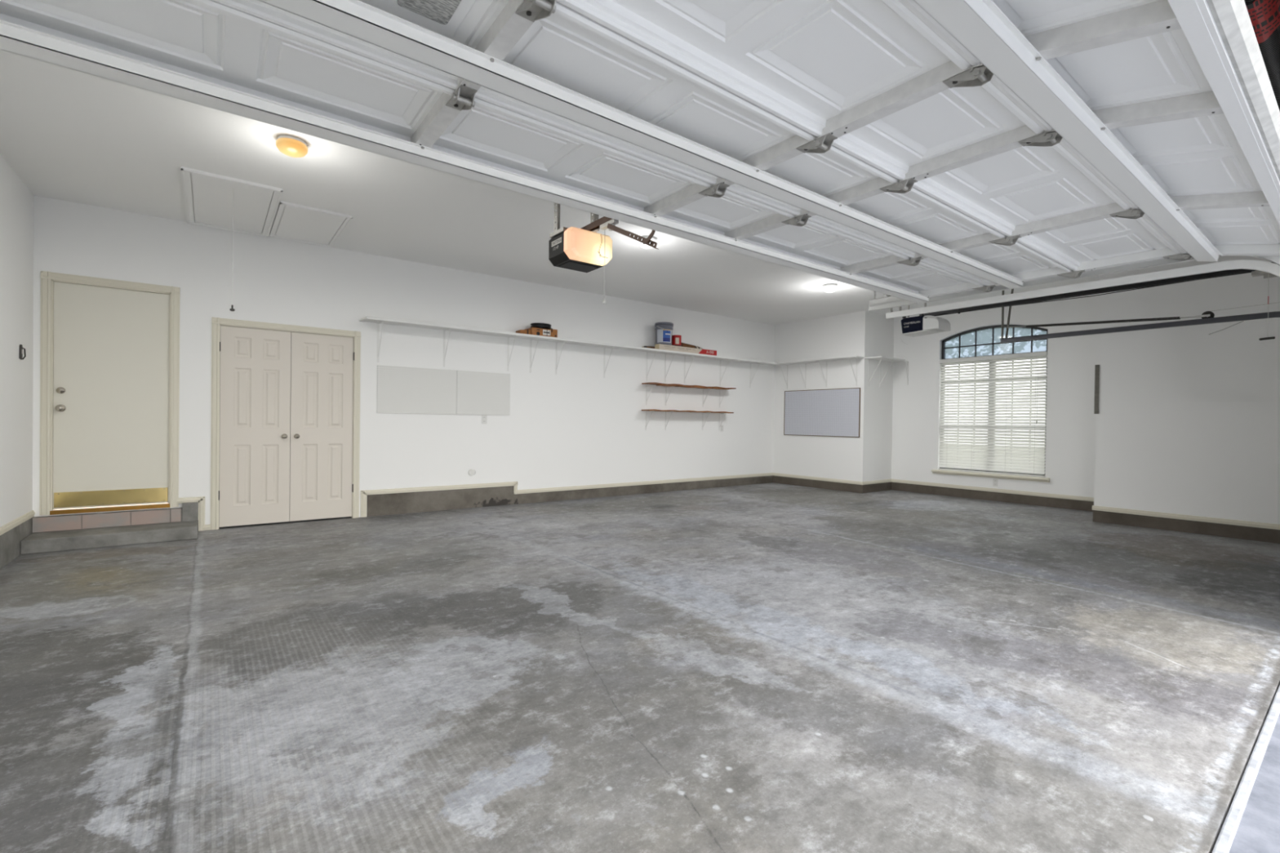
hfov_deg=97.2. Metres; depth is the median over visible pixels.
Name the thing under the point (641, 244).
ceiling lamp
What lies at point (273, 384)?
door
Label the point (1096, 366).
metal strip
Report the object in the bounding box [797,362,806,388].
bracket
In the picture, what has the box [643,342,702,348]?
canvas
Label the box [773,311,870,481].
wall
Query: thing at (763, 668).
floor
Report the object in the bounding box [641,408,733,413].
wood shelf
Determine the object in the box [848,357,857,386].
bracket
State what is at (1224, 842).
trim
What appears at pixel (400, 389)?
whiteboard
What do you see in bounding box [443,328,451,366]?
shelf bracket
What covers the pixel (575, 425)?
wall
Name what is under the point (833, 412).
pegboard
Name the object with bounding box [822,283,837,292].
ceiling lamp
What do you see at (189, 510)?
trim
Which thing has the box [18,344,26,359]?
wall hook
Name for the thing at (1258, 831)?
driveway
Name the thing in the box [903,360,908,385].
shelf bracket
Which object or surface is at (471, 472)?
vent cap
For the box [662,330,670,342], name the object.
print
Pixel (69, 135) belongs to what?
ceiling
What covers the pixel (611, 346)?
shelf bracket
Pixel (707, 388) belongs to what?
shelf bracket
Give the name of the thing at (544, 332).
print
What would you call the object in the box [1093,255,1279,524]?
wall
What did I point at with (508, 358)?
shelf bracket
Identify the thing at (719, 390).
shelf bracket
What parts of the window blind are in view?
ladder cord, rail, ladder cord, pull cord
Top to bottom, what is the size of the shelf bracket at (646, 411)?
0.309 m
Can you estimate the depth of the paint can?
9.08 m
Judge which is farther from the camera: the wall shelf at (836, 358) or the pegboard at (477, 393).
the wall shelf at (836, 358)
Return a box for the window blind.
[937,351,1047,477]
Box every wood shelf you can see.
[641,382,736,389]
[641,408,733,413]
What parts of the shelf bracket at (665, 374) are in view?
wall plate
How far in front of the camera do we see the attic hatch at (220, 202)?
5.02 m
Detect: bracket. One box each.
[377,320,384,362]
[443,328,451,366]
[506,335,515,371]
[529,337,539,373]
[555,340,565,374]
[603,346,613,377]
[644,410,653,430]
[645,351,656,381]
[645,385,653,404]
[664,352,675,382]
[665,386,674,405]
[665,411,671,430]
[684,355,694,383]
[702,388,711,407]
[702,412,711,430]
[718,413,725,430]
[719,359,729,386]
[719,390,726,407]
[749,362,759,387]
[779,364,788,389]
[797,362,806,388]
[817,360,827,386]
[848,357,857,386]
[868,358,882,386]
[880,360,893,387]
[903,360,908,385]
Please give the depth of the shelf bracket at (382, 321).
6.64 m
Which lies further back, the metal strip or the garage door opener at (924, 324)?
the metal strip
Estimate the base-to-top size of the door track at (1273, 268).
3.045 m
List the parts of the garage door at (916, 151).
rail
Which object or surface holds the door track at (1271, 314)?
hanging from the ceiling
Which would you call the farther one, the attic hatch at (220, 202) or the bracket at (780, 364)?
the bracket at (780, 364)
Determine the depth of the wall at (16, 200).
4.50 m
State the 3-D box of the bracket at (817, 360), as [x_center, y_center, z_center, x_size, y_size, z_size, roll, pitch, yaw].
[3.218,-0.929,9.965,0.260,0.459,0.022,0,1,-37]
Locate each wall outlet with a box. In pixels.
[481,414,487,423]
[992,479,998,486]
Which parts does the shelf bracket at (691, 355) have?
wall plate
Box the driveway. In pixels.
[1228,713,1279,852]
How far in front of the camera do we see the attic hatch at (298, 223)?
5.57 m
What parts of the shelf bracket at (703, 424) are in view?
wall plate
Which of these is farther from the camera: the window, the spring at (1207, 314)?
the window
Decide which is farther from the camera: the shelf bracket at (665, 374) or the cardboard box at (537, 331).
the shelf bracket at (665, 374)
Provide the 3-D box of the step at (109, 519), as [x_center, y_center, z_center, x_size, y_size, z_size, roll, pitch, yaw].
[-4.904,0.863,5.243,1.011,0.129,0.082,0,1,-37]
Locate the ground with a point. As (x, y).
(953, 446)
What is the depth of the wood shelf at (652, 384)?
9.30 m
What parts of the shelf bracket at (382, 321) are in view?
wall plate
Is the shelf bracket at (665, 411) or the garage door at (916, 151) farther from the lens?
the shelf bracket at (665, 411)
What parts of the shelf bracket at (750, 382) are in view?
wall plate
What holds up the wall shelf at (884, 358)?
attached to the wall return
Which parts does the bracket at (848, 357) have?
wall plate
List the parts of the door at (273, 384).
knob, knob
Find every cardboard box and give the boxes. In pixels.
[515,329,531,334]
[524,322,557,337]
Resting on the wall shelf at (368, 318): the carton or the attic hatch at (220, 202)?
the carton
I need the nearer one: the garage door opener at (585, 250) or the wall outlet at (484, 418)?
the garage door opener at (585, 250)
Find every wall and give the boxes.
[0,153,34,568]
[32,195,774,524]
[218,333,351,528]
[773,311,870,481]
[773,475,1279,543]
[891,293,1097,497]
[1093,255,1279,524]
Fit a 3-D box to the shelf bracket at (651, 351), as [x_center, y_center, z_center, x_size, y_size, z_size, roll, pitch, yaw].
[0.188,-0.962,8.973,0.022,0.459,0.260,0,1,-37]
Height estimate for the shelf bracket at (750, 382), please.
0.459 m
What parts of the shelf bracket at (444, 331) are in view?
wall plate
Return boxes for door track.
[866,255,1279,311]
[885,259,1279,319]
[1000,288,1279,343]
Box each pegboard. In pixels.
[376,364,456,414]
[456,370,510,415]
[783,387,860,437]
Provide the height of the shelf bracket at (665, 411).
0.309 m
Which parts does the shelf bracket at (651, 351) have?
wall plate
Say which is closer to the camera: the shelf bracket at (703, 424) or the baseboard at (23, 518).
the baseboard at (23, 518)
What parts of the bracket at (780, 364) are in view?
wall plate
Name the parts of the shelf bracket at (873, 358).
wall plate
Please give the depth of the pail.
8.92 m
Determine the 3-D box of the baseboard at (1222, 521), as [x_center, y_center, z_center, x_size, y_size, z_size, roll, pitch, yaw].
[5.041,0.979,8.446,1.016,0.055,7.030,0,1,-37]
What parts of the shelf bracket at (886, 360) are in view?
wall plate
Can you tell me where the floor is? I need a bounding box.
[0,482,1279,852]
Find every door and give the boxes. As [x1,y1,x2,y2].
[0,0,1279,302]
[39,271,179,515]
[210,317,360,529]
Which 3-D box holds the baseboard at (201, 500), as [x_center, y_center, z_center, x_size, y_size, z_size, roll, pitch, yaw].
[-0.984,0.899,8.268,8.982,0.342,0.016,0,1,-37]
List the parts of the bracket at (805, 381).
wall plate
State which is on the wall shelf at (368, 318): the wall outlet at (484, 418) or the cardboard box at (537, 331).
the cardboard box at (537, 331)
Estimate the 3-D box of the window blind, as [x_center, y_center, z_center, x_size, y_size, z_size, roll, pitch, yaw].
[5.438,-0.185,8.796,0.083,1.830,1.512,0,1,-37]
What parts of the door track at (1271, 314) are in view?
rail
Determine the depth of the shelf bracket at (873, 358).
9.54 m
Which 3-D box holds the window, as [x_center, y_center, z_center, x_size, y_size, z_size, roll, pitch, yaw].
[5.452,-0.391,8.812,0.195,2.370,1.655,0,1,-37]
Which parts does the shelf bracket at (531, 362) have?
wall plate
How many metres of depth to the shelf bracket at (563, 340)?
8.07 m
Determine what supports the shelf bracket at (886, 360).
attached to the wall return
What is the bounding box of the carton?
[654,343,716,355]
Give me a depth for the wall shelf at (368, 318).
7.71 m
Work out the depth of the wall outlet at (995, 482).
8.70 m
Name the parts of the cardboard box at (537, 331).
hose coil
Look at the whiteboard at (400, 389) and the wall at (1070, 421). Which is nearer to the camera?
the whiteboard at (400, 389)
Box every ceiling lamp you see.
[275,134,308,157]
[638,235,656,248]
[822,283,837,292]
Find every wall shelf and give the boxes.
[359,315,786,365]
[777,355,864,364]
[864,355,905,362]
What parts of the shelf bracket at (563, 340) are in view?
wall plate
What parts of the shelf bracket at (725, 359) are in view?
wall plate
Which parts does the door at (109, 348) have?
knob, kick plate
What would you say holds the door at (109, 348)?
in the wall at (575, 425)
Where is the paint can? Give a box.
[671,334,681,346]
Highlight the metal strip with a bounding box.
[1093,364,1099,413]
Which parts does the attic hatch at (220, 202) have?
frame, cord knob, pull cord, panel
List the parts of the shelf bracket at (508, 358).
wall plate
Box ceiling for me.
[0,48,1097,324]
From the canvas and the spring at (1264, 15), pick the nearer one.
the spring at (1264, 15)
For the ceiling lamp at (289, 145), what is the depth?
3.86 m
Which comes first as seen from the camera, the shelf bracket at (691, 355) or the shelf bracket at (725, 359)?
the shelf bracket at (691, 355)
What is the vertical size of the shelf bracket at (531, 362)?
0.459 m
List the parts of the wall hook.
plate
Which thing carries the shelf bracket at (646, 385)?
attached to the wall at (575, 425)
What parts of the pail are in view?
lid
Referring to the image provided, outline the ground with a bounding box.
[943,445,1044,471]
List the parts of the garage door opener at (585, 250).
name plate, rail, release cord, straight arm, curved arm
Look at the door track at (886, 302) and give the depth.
4.08 m
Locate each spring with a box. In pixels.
[1004,302,1279,334]
[1244,0,1279,111]
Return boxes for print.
[536,328,556,337]
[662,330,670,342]
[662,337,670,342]
[1246,0,1279,36]
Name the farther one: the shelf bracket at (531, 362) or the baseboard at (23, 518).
the shelf bracket at (531, 362)
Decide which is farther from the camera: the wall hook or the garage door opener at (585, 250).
the wall hook
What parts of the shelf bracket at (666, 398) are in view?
wall plate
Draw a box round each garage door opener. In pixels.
[548,202,658,303]
[899,262,1278,344]
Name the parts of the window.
sill, arch glass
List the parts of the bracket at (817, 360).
wall plate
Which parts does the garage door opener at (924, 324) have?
plate, chain, rail, cord handle, release cord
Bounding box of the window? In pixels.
[931,324,1049,482]
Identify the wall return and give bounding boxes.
[867,311,893,480]
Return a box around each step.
[20,520,198,555]
[31,507,182,533]
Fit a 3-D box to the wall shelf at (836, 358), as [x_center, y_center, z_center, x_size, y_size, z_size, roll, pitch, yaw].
[3.161,-1.170,10.009,0.300,0.020,1.587,0,1,-37]
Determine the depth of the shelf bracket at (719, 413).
10.08 m
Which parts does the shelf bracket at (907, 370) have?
wall plate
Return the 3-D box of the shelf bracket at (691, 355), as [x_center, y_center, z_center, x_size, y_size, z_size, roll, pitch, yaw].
[0.837,-0.958,9.466,0.022,0.459,0.260,0,1,-37]
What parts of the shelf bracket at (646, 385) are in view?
wall plate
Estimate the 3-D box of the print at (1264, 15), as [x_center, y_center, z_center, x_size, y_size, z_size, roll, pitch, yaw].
[1.953,-1.311,1.789,0.230,0.048,0.100,0,1,-37]
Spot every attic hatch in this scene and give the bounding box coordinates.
[181,166,282,311]
[269,200,352,247]
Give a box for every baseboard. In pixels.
[0,510,35,535]
[176,472,773,531]
[773,472,1279,529]
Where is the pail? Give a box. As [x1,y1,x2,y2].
[654,321,673,345]
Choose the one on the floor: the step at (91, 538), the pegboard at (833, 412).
the step at (91, 538)
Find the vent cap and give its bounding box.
[467,468,475,475]
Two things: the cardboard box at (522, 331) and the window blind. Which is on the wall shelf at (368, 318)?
the cardboard box at (522, 331)
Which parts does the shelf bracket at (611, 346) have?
wall plate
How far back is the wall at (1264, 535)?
7.91 m
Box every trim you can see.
[182,502,198,521]
[1211,684,1279,852]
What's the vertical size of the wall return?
3.165 m
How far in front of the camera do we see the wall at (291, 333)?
6.08 m
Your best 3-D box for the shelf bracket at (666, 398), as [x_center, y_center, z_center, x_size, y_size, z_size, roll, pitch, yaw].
[0.486,-0.498,9.251,0.022,0.309,0.190,0,1,-37]

